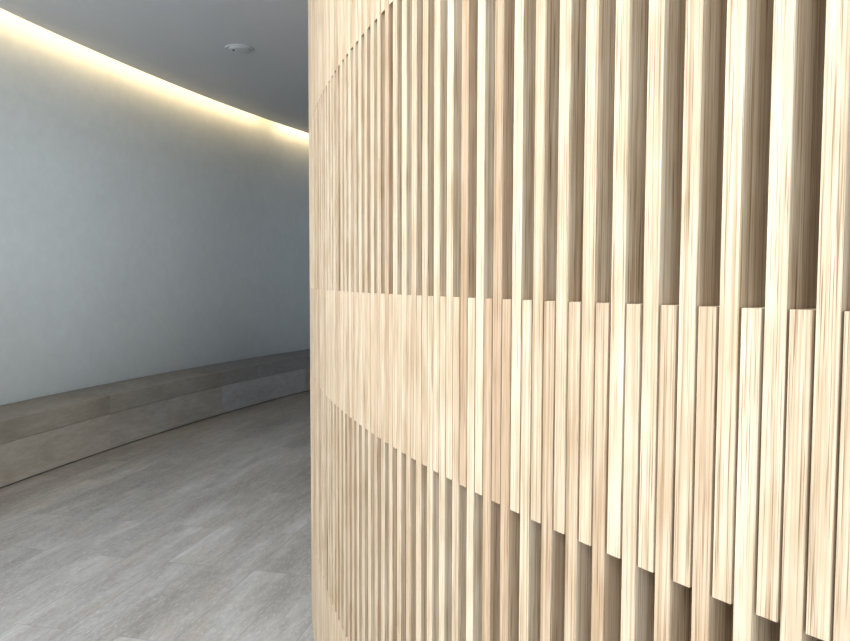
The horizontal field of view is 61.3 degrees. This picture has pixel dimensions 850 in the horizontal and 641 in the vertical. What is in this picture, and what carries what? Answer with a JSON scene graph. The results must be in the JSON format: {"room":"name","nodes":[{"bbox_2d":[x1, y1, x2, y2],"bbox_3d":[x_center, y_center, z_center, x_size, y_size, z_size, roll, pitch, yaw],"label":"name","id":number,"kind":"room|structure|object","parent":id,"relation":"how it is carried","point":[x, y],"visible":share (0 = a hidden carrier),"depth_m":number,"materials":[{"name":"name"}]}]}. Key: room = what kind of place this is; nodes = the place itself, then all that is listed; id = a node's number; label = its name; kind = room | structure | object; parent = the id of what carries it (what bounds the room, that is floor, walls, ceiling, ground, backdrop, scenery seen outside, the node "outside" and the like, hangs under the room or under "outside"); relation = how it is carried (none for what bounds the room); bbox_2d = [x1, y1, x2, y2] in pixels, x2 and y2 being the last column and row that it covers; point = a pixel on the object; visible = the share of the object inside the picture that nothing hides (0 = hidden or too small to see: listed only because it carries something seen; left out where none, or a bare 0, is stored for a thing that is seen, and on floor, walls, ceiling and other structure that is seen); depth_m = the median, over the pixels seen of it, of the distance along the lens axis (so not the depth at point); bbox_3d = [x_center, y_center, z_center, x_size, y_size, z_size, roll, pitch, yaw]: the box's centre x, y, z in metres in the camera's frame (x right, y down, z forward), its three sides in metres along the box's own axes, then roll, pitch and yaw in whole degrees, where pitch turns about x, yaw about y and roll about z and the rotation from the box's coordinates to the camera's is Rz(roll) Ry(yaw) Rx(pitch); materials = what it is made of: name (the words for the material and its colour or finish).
{"room":"curved corridor","nodes":[
{"label":"curved corridor","id":0,"kind":"room"},
{"bbox_2d":[0,0,308,132],"bbox_3d":[5.095,-2.345,3.876,17.823,0.050,26.596,0,3,0],"label":"ceiling","id":1,"kind":"structure","parent":0,"point":[181,43],"depth_m":6.31,"materials":[{"name":"grey paint"}]},
{"bbox_2d":[225,44,252,53],"bbox_3d":[-1.693,-2.467,6.540,0.250,0.034,0.250,0,3,0],"label":"smoke detector","id":2,"kind":"object","parent":1,"relation":"attached to","point":[234,48],"visible":1,"depth_m":6.49,"materials":[{"name":"white plastic"}]},
{"bbox_2d":[0,8,309,404],"bbox_3d":[-0.855,-1.115,10.996,1.665,4.019,15.508,2,4,28],"label":"wall","id":3,"kind":"structure","parent":0,"point":[150,225],"depth_m":7.32,"materials":[{"name":"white paint"}]},
{"bbox_2d":[0,391,313,640],"bbox_3d":[3.997,1.231,6.076,24.000,0.100,30.000,0,3,0],"label":"floor","id":4,"kind":"structure","parent":0,"point":[200,530],"depth_m":4.16,"materials":[{"name":"grey wood"}]},
{"bbox_2d":[0,349,309,487],"bbox_3d":[-1.149,0.818,7.993,3.186,0.485,20.956,1,3,20],"label":"stone bench","id":5,"kind":"object","parent":4,"relation":"on","point":[39,435],"visible":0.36,"depth_m":6.64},
{"bbox_2d":[308,0,849,640],"bbox_3d":[-0.003,-0.502,3.509,1.133,3.615,7.188,0,3,-11],"label":"wall","id":6,"kind":"structure","parent":0,"point":[580,269],"depth_m":1.06,"materials":[{"name":"beige wood"}]}
]}

